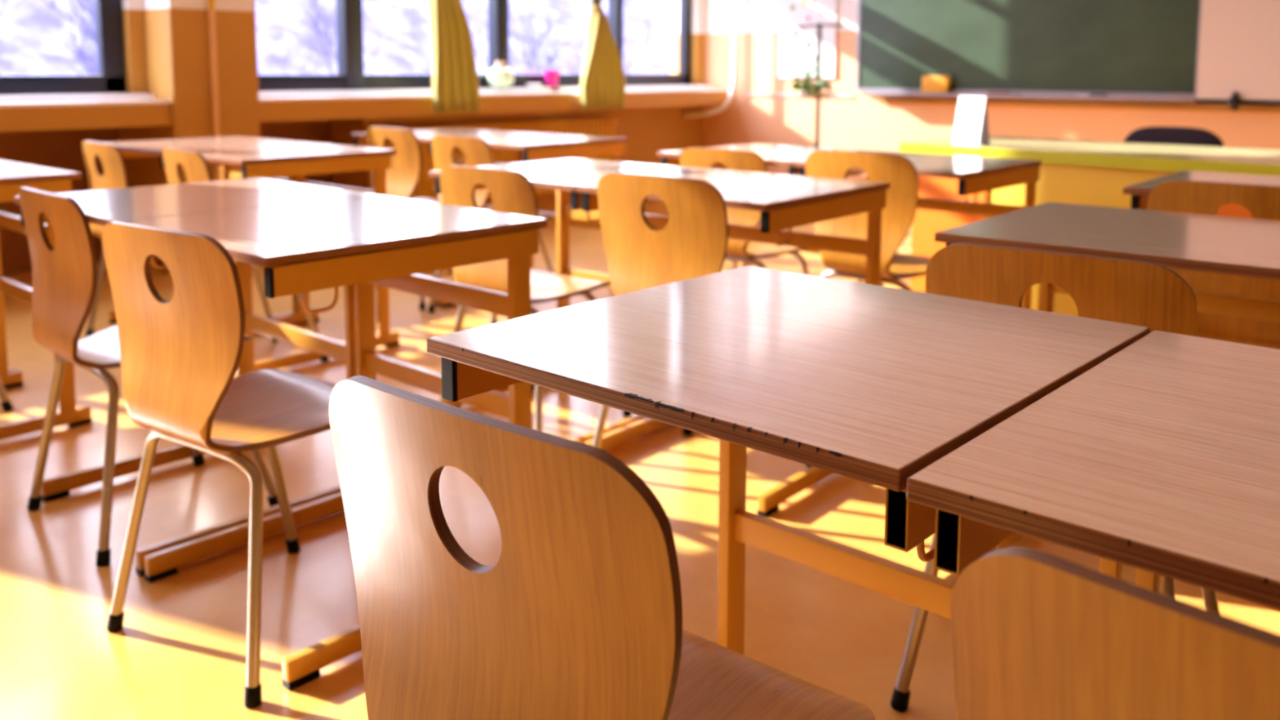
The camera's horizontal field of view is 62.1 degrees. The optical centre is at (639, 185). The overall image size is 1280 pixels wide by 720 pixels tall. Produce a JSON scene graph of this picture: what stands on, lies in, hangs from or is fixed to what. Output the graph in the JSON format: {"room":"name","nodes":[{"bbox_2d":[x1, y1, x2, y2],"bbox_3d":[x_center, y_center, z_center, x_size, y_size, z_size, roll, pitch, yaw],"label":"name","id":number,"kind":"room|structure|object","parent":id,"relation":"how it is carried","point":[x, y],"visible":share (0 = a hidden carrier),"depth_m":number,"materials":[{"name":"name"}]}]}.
{"room":"classroom","nodes":[
{"label":"classroom","id":0,"kind":"room"},
{"bbox_2d":[0,0,705,213],"bbox_3d":[-2.877,-1.185,5.560,0.450,3.430,9.850,6,8,41],"label":"wall","id":1,"kind":"structure","parent":0,"point":[649,131],"depth_m":8.10,"materials":[{"name":"paint"}]},
{"bbox_2d":[0,0,126,94],"bbox_3d":[-3.455,-1.406,4.687,0.102,2.025,2.200,6,8,41],"label":"window","id":2,"kind":"structure","parent":1,"relation":"in","point":[111,77],"depth_m":5.48,"materials":[{"name":"black"}]},
{"bbox_2d":[0,93,172,132],"bbox_3d":[-3.275,-0.307,4.698,0.340,0.160,2.280,6,8,41],"label":"trim","id":3,"kind":"structure","parent":1,"relation":"attached to","point":[18,113],"depth_m":5.15,"materials":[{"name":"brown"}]},
{"bbox_2d":[0,119,332,275],"bbox_3d":[-4.154,0.139,4.547,0.070,1.010,6.440,6,8,41],"label":"trim","id":4,"kind":"structure","parent":1,"relation":"attached to","point":[62,149],"depth_m":5.67,"materials":[{"name":"brown wood"}]},
{"bbox_2d":[118,0,260,271],"bbox_3d":[-2.481,-1.244,5.738,0.700,3.350,0.470,6,8,41],"label":"pillar","id":5,"kind":"structure","parent":1,"relation":"attached to","point":[176,32],"depth_m":5.56,"materials":[{"name":"orange paint"}]},
{"bbox_2d":[207,0,221,181],"bbox_3d":[-2.221,-1.050,5.493,0.033,2.980,0.033,6,8,41],"label":"pipe","id":6,"kind":"object","parent":1,"relation":"attached to","point":[211,15],"visible":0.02,"depth_m":5.53,"materials":[{"name":"metal"}]},
{"bbox_2d":[258,87,570,122],"bbox_3d":[-1.412,-0.531,6.790,0.340,0.160,2.400,6,8,41],"label":"windowsill","id":7,"kind":"structure","parent":1,"relation":"attached to","point":[280,105],"depth_m":6.43,"materials":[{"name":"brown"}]},
{"bbox_2d":[487,61,514,88],"bbox_3d":[-0.969,-0.771,7.403,0.190,0.186,0.190,6,8,41],"label":"vase","id":8,"kind":"object","parent":7,"relation":"on","point":[500,76],"visible":1,"depth_m":7.34,"materials":[{"name":"white ceramic"}]},
{"bbox_2d":[525,83,542,87],"bbox_3d":[-0.763,-0.718,7.643,0.116,0.030,0.116,6,8,41],"label":"dish","id":9,"kind":"object","parent":7,"relation":"on","point":[530,85],"visible":0.97,"depth_m":7.60,"materials":[{"name":"white ceramic"}]},
{"bbox_2d":[427,0,479,113],"bbox_3d":[-1.236,-1.572,6.518,0.104,2.260,0.701,6,8,41],"label":"curtain","id":10,"kind":"object","parent":1,"relation":"hanging from","point":[455,78],"visible":1,"depth_m":6.63,"materials":[{"name":"yellow fabric"}]},
{"bbox_2d":[257,0,691,91],"bbox_3d":[-0.975,-1.847,7.455,0.102,2.315,4.180,6,8,41],"label":"window","id":11,"kind":"structure","parent":1,"relation":"in","point":[349,28],"depth_m":7.03,"materials":[{"name":"black"}]},
{"bbox_2d":[365,116,617,200],"bbox_3d":[-0.944,-0.090,7.414,0.085,0.700,2.280,6,8,41],"label":"radiator","id":12,"kind":"object","parent":1,"relation":"attached to","point":[594,126],"visible":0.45,"depth_m":7.41,"materials":[{"name":"orange wood"}]},
{"bbox_2d":[579,0,625,110],"bbox_3d":[-0.087,-1.705,7.807,0.102,2.270,0.986,6,8,41],"label":"curtain","id":13,"kind":"object","parent":1,"relation":"hanging from","point":[602,80],"visible":1,"depth_m":7.63,"materials":[{"name":"yellow fabric"}]},
{"bbox_2d":[551,84,729,110],"bbox_3d":[0.036,-0.705,8.416,0.340,0.160,1.810,6,8,41],"label":"windowsill","id":14,"kind":"structure","parent":1,"relation":"attached to","point":[664,95],"depth_m":8.42,"materials":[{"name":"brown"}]},
{"bbox_2d":[543,57,559,87],"bbox_3d":[-0.644,-0.826,7.766,0.120,0.218,0.120,6,8,41],"label":"flower pot","id":15,"kind":"object","parent":14,"relation":"on","point":[552,76],"visible":1,"depth_m":7.73,"materials":[{"name":"pink ceramic"}]},
{"bbox_2d":[683,0,737,117],"bbox_3d":[0.584,-1.697,8.762,0.459,2.290,0.063,2,7,19],"label":"pipe","id":16,"kind":"object","parent":1,"relation":"attached to","point":[732,89],"visible":1,"depth_m":8.77,"materials":[{"name":"white paint"}]},
{"bbox_2d":[0,200,1279,719],"bbox_3d":[0.329,0.799,2.916,9.030,0.080,9.850,6,8,41],"label":"floor","id":17,"kind":"structure","parent":0,"point":[179,652],"depth_m":2.29,"materials":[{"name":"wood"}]},
{"bbox_2d":[0,378,13,411],"bbox_3d":[-2.268,0.317,3.272,0.452,0.794,0.436,6,8,41],"label":"chair","id":18,"kind":"object","parent":17,"relation":"on","point":[6,403],"visible":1,"depth_m":3.32,"materials":[{"name":"brown metal"}]},
{"bbox_2d":[0,159,17,372],"bbox_3d":[-2.544,0.298,3.552,0.612,0.760,0.628,6,8,41],"label":"table","id":19,"kind":"object","parent":17,"relation":"on","point":[14,368],"visible":0.2,"depth_m":3.60,"materials":[{"name":"laminate"}]},
{"bbox_2d":[0,160,92,439],"bbox_3d":[-2.087,0.344,3.150,0.612,0.760,0.628,6,8,41],"label":"table","id":20,"kind":"object","parent":17,"relation":"on","point":[14,175],"visible":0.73,"depth_m":3.16,"materials":[{"name":"laminate"}]},
{"bbox_2d":[81,140,128,337],"bbox_3d":[-1.908,0.216,4.203,0.452,0.794,0.436,6,9,43],"label":"chair","id":21,"kind":"object","parent":17,"relation":"on","point":[115,174],"visible":0.27,"depth_m":4.04,"materials":[{"name":"brown wood"}]},
{"bbox_2d":[18,186,279,565],"bbox_3d":[-1.182,0.395,2.550,0.456,0.802,0.441,6,8,42],"label":"chair","id":22,"kind":"object","parent":17,"relation":"on","point":[65,275],"visible":0.66,"depth_m":2.36,"materials":[{"name":"brown wood"}]},
{"bbox_2d":[13,177,377,576],"bbox_3d":[-1.075,0.404,2.631,0.612,0.760,0.628,6,8,42],"label":"table","id":23,"kind":"object","parent":17,"relation":"on","point":[101,207],"visible":0.36,"depth_m":2.64,"materials":[{"name":"laminate"}]},
{"bbox_2d":[98,136,313,324],"bbox_3d":[-1.820,0.200,4.469,0.612,0.760,0.628,6,8,41],"label":"table","id":24,"kind":"object","parent":17,"relation":"on","point":[138,148],"visible":0.16,"depth_m":4.45,"materials":[{"name":"laminate"}]},
{"bbox_2d":[102,221,336,707],"bbox_3d":[-0.716,0.452,2.039,0.456,0.802,0.441,4,8,34],"label":"chair","id":25,"kind":"object","parent":17,"relation":"on","point":[180,357],"visible":0.88,"depth_m":1.86,"materials":[{"name":"brown wood"}]},
{"bbox_2d":[163,147,328,362],"bbox_3d":[-1.442,0.255,3.859,0.436,0.794,0.452,-6,9,-44],"label":"chair","id":26,"kind":"object","parent":17,"relation":"on","point":[197,168],"visible":0.22,"depth_m":3.72,"materials":[{"name":"brown wood"}]},
{"bbox_2d":[161,142,399,370],"bbox_3d":[-1.364,0.245,4.067,0.612,0.760,0.628,6,8,41],"label":"table","id":27,"kind":"object","parent":17,"relation":"on","point":[296,160],"visible":0.44,"depth_m":3.94,"materials":[{"name":"laminate"}]},
{"bbox_2d":[119,195,547,690],"bbox_3d":[-0.625,0.450,2.220,0.612,0.760,0.628,6,8,42],"label":"table","id":28,"kind":"object","parent":17,"relation":"on","point":[363,242],"visible":0.76,"depth_m":2.15,"materials":[{"name":"laminate"}]},
{"bbox_2d":[365,126,439,310],"bbox_3d":[-0.995,0.125,4.985,0.460,0.810,0.445,6,8,41],"label":"chair","id":29,"kind":"object","parent":17,"relation":"on","point":[402,178],"visible":0.3,"depth_m":4.75,"materials":[{"name":"brown wood"}]},
{"bbox_2d":[351,128,533,306],"bbox_3d":[-0.950,0.124,5.181,0.612,0.760,0.628,6,8,41],"label":"table","id":30,"kind":"object","parent":17,"relation":"on","point":[424,136],"visible":0.16,"depth_m":5.14,"materials":[{"name":"laminate"}]},
{"bbox_2d":[427,134,553,324],"bbox_3d":[-0.631,0.169,4.660,0.452,0.794,0.436,6,8,41],"label":"chair","id":31,"kind":"object","parent":17,"relation":"on","point":[477,151],"visible":0.25,"depth_m":4.46,"materials":[{"name":"brown wood"}]},
{"bbox_2d":[431,133,626,312],"bbox_3d":[-0.489,0.169,4.784,0.612,0.760,0.628,6,8,41],"label":"table","id":32,"kind":"object","parent":17,"relation":"on","point":[535,147],"visible":0.29,"depth_m":4.64,"materials":[{"name":"laminate"}]},
{"bbox_2d":[438,164,631,431],"bbox_3d":[-0.325,0.327,3.228,0.452,0.794,0.436,5,8,38],"label":"chair","id":33,"kind":"object","parent":17,"relation":"on","point":[512,192],"visible":0.52,"depth_m":3.06,"materials":[{"name":"brown wood"}]},
{"bbox_2d":[429,158,709,443],"bbox_3d":[-0.208,0.330,3.321,0.612,0.760,0.628,5,8,40],"label":"table","id":34,"kind":"object","parent":17,"relation":"on","point":[562,175],"visible":0.41,"depth_m":3.37,"materials":[{"name":"laminate"}]},
{"bbox_2d":[328,375,875,719],"bbox_3d":[-0.009,0.560,1.040,0.460,0.810,0.445,5,8,39],"label":"chair","id":35,"kind":"object","parent":17,"relation":"on","point":[578,615],"visible":1,"depth_m":0.84,"materials":[{"name":"brown wood"}]},
{"bbox_2d":[591,172,810,467],"bbox_3d":[0.170,0.364,2.793,0.465,0.818,0.450,5,8,40],"label":"chair","id":36,"kind":"object","parent":17,"relation":"on","point":[693,243],"visible":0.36,"depth_m":2.60,"materials":[{"name":"brown wood"}]},
{"bbox_2d":[575,168,889,517],"bbox_3d":[0.261,0.374,2.933,0.612,0.760,0.628,5,8,40],"label":"table","id":37,"kind":"object","parent":17,"relation":"on","point":[784,202],"visible":0.54,"depth_m":2.84,"materials":[{"name":"laminate"}]},
{"bbox_2d":[680,146,809,275],"bbox_3d":[0.417,0.249,3.963,0.452,0.794,0.436,6,8,41],"label":"chair","id":38,"kind":"object","parent":17,"relation":"on","point":[740,251],"visible":0.39,"depth_m":3.77,"materials":[{"name":"brown wood"}]},
{"bbox_2d":[657,143,883,283],"bbox_3d":[0.499,0.250,4.075,0.612,0.760,0.628,6,8,41],"label":"table","id":39,"kind":"object","parent":17,"relation":"on","point":[772,154],"visible":0.11,"depth_m":4.02,"materials":[{"name":"laminate"}]},
{"bbox_2d":[426,265,1151,654],"bbox_3d":[0.189,0.553,1.300,0.612,0.760,0.628,6,8,42],"label":"table","id":40,"kind":"object","parent":17,"relation":"on","point":[874,384],"visible":0.62,"depth_m":1.18,"materials":[{"name":"laminate"}]},
{"bbox_2d":[796,22,844,147],"bbox_3d":[1.283,-0.464,7.674,0.300,1.400,0.299,0,6,-4],"label":"plant stand","id":41,"kind":"object","parent":17,"relation":"on","point":[817,95],"visible":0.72,"depth_m":7.62,"materials":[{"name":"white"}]},
{"bbox_2d":[789,40,832,94],"bbox_3d":[1.236,-0.839,7.582,0.319,0.375,0.306,6,8,41],"label":"potted plant","id":42,"kind":"object","parent":41,"relation":"on","point":[822,83],"visible":0.99,"depth_m":7.54,"materials":[{"name":"green plant"}]},
{"bbox_2d":[797,91,839,97],"bbox_3d":[1.284,-0.653,7.654,0.300,0.036,0.297,6,8,41],"label":"tray","id":43,"kind":"object","parent":41,"relation":"on","point":[822,94],"depth_m":7.55,"materials":[{"name":"grey"}]},
{"bbox_2d":[804,149,931,290],"bbox_3d":[0.823,0.283,3.547,0.465,0.818,0.450,6,8,41],"label":"chair","id":44,"kind":"object","parent":17,"relation":"on","point":[898,216],"visible":0.59,"depth_m":3.35,"materials":[{"name":"brown wood"}]},
{"bbox_2d":[793,151,1041,309],"bbox_3d":[0.956,0.295,3.673,0.612,0.760,0.628,6,8,41],"label":"table","id":45,"kind":"object","parent":17,"relation":"on","point":[975,175],"visible":0.43,"depth_m":3.58,"materials":[{"name":"laminate"}]},
{"bbox_2d":[890,242,1219,711],"bbox_3d":[0.732,0.481,1.783,0.460,0.808,0.444,5,8,37],"label":"chair","id":46,"kind":"object","parent":17,"relation":"on","point":[1152,295],"visible":0.16,"depth_m":1.56,"materials":[{"name":"brown wood"}]},
{"bbox_2d":[899,135,1279,315],"bbox_3d":[2.378,0.247,4.239,0.808,0.740,2.600,-6,9,-44],"label":"desk","id":47,"kind":"object","parent":17,"relation":"on","point":[1073,171],"visible":0.34,"depth_m":4.39,"materials":[{"name":"beige wood"}]},
{"bbox_2d":[951,96,990,145],"bbox_3d":[1.469,-0.287,4.703,0.082,0.212,0.140,-4,8,-34],"label":"folded card","id":48,"kind":"object","parent":47,"relation":"on","point":[971,123],"visible":1,"depth_m":4.68,"materials":[{"name":"white paper"}]},
{"bbox_2d":[906,330,1279,610],"bbox_3d":[0.640,0.599,0.886,0.612,0.760,0.628,6,8,41],"label":"table","id":49,"kind":"object","parent":17,"relation":"on","point":[1161,459],"visible":0.85,"depth_m":0.83,"materials":[{"name":"laminate"}]},
{"bbox_2d":[934,201,1279,582],"bbox_3d":[1.000,0.465,2.125,0.612,0.760,0.628,5,8,40],"label":"table","id":50,"kind":"object","parent":17,"relation":"on","point":[1217,244],"visible":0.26,"depth_m":2.05,"materials":[{"name":"laminate"}]},
{"bbox_2d":[951,546,1279,719],"bbox_3d":[0.471,0.605,0.715,0.436,0.794,0.452,-6,9,-44],"label":"chair","id":51,"kind":"object","parent":17,"relation":"on","point":[1036,634],"visible":1,"depth_m":0.60,"materials":[{"name":"brown wood"}]},
{"bbox_2d":[1123,126,1224,146],"bbox_3d":[2.655,0.113,5.151,0.504,0.810,0.531,6,8,41],"label":"office chair","id":52,"kind":"object","parent":17,"relation":"on","point":[1180,135],"visible":0.19,"depth_m":4.92,"materials":[{"name":"black fabric"}]},
{"bbox_2d":[1122,170,1279,209],"bbox_3d":[1.724,0.380,2.923,0.612,0.760,0.628,5,8,40],"label":"table","id":53,"kind":"object","parent":17,"relation":"on","point":[1140,192],"visible":0.21,"depth_m":3.01,"materials":[{"name":"laminate"}]},
{"bbox_2d":[1146,179,1279,349],"bbox_3d":[1.545,0.381,2.709,0.460,0.810,0.445,6,8,41],"label":"chair","id":54,"kind":"object","parent":17,"relation":"on","point":[1202,197],"visible":0.43,"depth_m":2.54,"materials":[{"name":"brown wood"}]},
{"bbox_2d":[668,0,1279,180],"bbox_3d":[3.668,-1.312,6.433,8.980,3.530,0.150,6,8,41],"label":"wall","id":55,"kind":"structure","parent":0,"point":[858,122],"depth_m":8.22,"materials":[{"name":"paint"}]},
{"bbox_2d":[742,93,853,97],"bbox_3d":[1.253,-0.722,8.537,1.040,0.012,0.014,6,8,41],"label":"wall strip","id":56,"kind":"object","parent":55,"relation":"attached to","point":[743,94],"visible":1,"depth_m":8.57,"materials":[{"name":"grey"}]},
{"bbox_2d":[777,0,836,78],"bbox_3d":[1.318,-1.224,8.418,0.540,0.750,0.010,6,8,41],"label":"poster","id":57,"kind":"object","parent":55,"relation":"attached to","point":[791,57],"visible":0.94,"depth_m":8.43,"materials":[{"name":"white paper"}]},
{"bbox_2d":[790,4,795,10],"bbox_3d":[1.220,-1.417,8.478,0.057,0.048,0.001,6,8,41],"label":"flower","id":58,"kind":"object","parent":57,"relation":"on","point":[793,6],"depth_m":8.48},
{"bbox_2d":[791,29,799,36],"bbox_3d":[1.243,-1.216,8.479,0.068,0.057,0.001,6,8,41],"label":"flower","id":59,"kind":"object","parent":57,"relation":"on","point":[795,32],"depth_m":8.48,"materials":[{"name":"pink plant"}]},
{"bbox_2d":[801,0,808,5],"bbox_3d":[1.303,-1.449,8.400,0.068,0.057,0.001,6,8,41],"label":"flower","id":60,"kind":"object","parent":57,"relation":"on","point":[804,2],"depth_m":8.40,"materials":[{"name":"yellow plant"}]},
{"bbox_2d":[856,0,1201,101],"bbox_3d":[2.531,-1.270,7.248,2.380,1.337,0.140,6,8,41],"label":"chalkboard","id":61,"kind":"object","parent":55,"relation":"attached to","point":[1129,50],"visible":0.86,"depth_m":7.19,"materials":[{"name":"green metal"}]},
{"bbox_2d":[921,75,951,93],"bbox_3d":[2.126,-0.719,7.632,0.200,0.135,0.060,6,8,41],"label":"box","id":62,"kind":"object","parent":61,"relation":"on","point":[930,84],"visible":0.98,"depth_m":7.60,"materials":[{"name":"orange cardboard"}]},
{"bbox_2d":[988,91,1011,94],"bbox_3d":[2.486,-0.632,7.337,0.150,0.028,0.044,6,8,41],"label":"eraser","id":63,"kind":"object","parent":61,"relation":"on","point":[989,92],"visible":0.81,"depth_m":7.31,"materials":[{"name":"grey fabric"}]},
{"bbox_2d":[866,91,1195,101],"bbox_3d":[2.570,-0.610,7.261,2.240,0.022,0.105,6,8,41],"label":"chalk tray","id":64,"kind":"object","parent":61,"relation":"on","point":[1129,95],"depth_m":7.00,"materials":[{"name":"silver metal"}]},
{"bbox_2d":[1089,93,1107,96],"bbox_3d":[2.980,-0.582,6.902,0.100,0.026,0.040,6,8,41],"label":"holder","id":65,"kind":"object","parent":61,"relation":"on","point":[1095,95],"visible":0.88,"depth_m":6.88,"materials":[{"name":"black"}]},
{"bbox_2d":[879,97,1279,112],"bbox_3d":[3.868,-0.438,6.228,5.480,0.034,0.030,6,8,41],"label":"trim","id":66,"kind":"structure","parent":55,"relation":"attached to","point":[1001,103],"depth_m":6.96,"materials":[{"name":"orange"}]},
{"bbox_2d":[1195,0,1279,111],"bbox_3d":[4.301,-1.249,5.600,2.425,1.770,0.076,6,8,41],"label":"projection screen","id":67,"kind":"object","parent":55,"relation":"attached to","point":[1239,55],"visible":1,"depth_m":6.32,"materials":[{"name":"white"}]},
{"label":"outside","id":68,"kind":"structure","parent":0,"visible":0},
{"bbox_2d":[0,0,669,75],"bbox_3d":[-13.730,-3.539,27.031,44.100,5.482,82.600,6,8,41],"label":"outdoor background","id":69,"kind":"structure","parent":68,"point":[25,38],"depth_m":26.38,"materials":[{"name":"white"}]},
{"bbox_2d":[36,0,97,75],"bbox_3d":[-7.723,-1.921,13.899,1.883,4.706,2.926,6,8,41],"label":"bare tree","id":70,"kind":"object","parent":69,"relation":"on","point":[91,14],"visible":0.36,"depth_m":13.97,"materials":[{"name":"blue plant"}]},
{"bbox_2d":[257,0,400,75],"bbox_3d":[-5.544,-2.219,18.315,2.785,4.341,2.767,6,8,41],"label":"bare tree","id":71,"kind":"object","parent":69,"relation":"on","point":[322,18],"visible":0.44,"depth_m":17.96,"materials":[{"name":"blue plant"}]},
{"bbox_2d":[476,0,582,74],"bbox_3d":[-3.004,-3.015,25.279,3.383,4.435,2.320,5,8,35],"label":"bare tree","id":72,"kind":"object","parent":69,"relation":"on","point":[530,64],"visible":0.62,"depth_m":25.18,"materials":[{"name":"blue plant"}]},
{"bbox_2d":[576,0,653,73],"bbox_3d":[-0.677,-3.772,30.540,2.634,4.807,1.867,-3,7,-26],"label":"bare tree","id":73,"kind":"object","parent":69,"relation":"on","point":[627,16],"visible":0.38,"depth_m":30.29,"materials":[{"name":"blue plant"}]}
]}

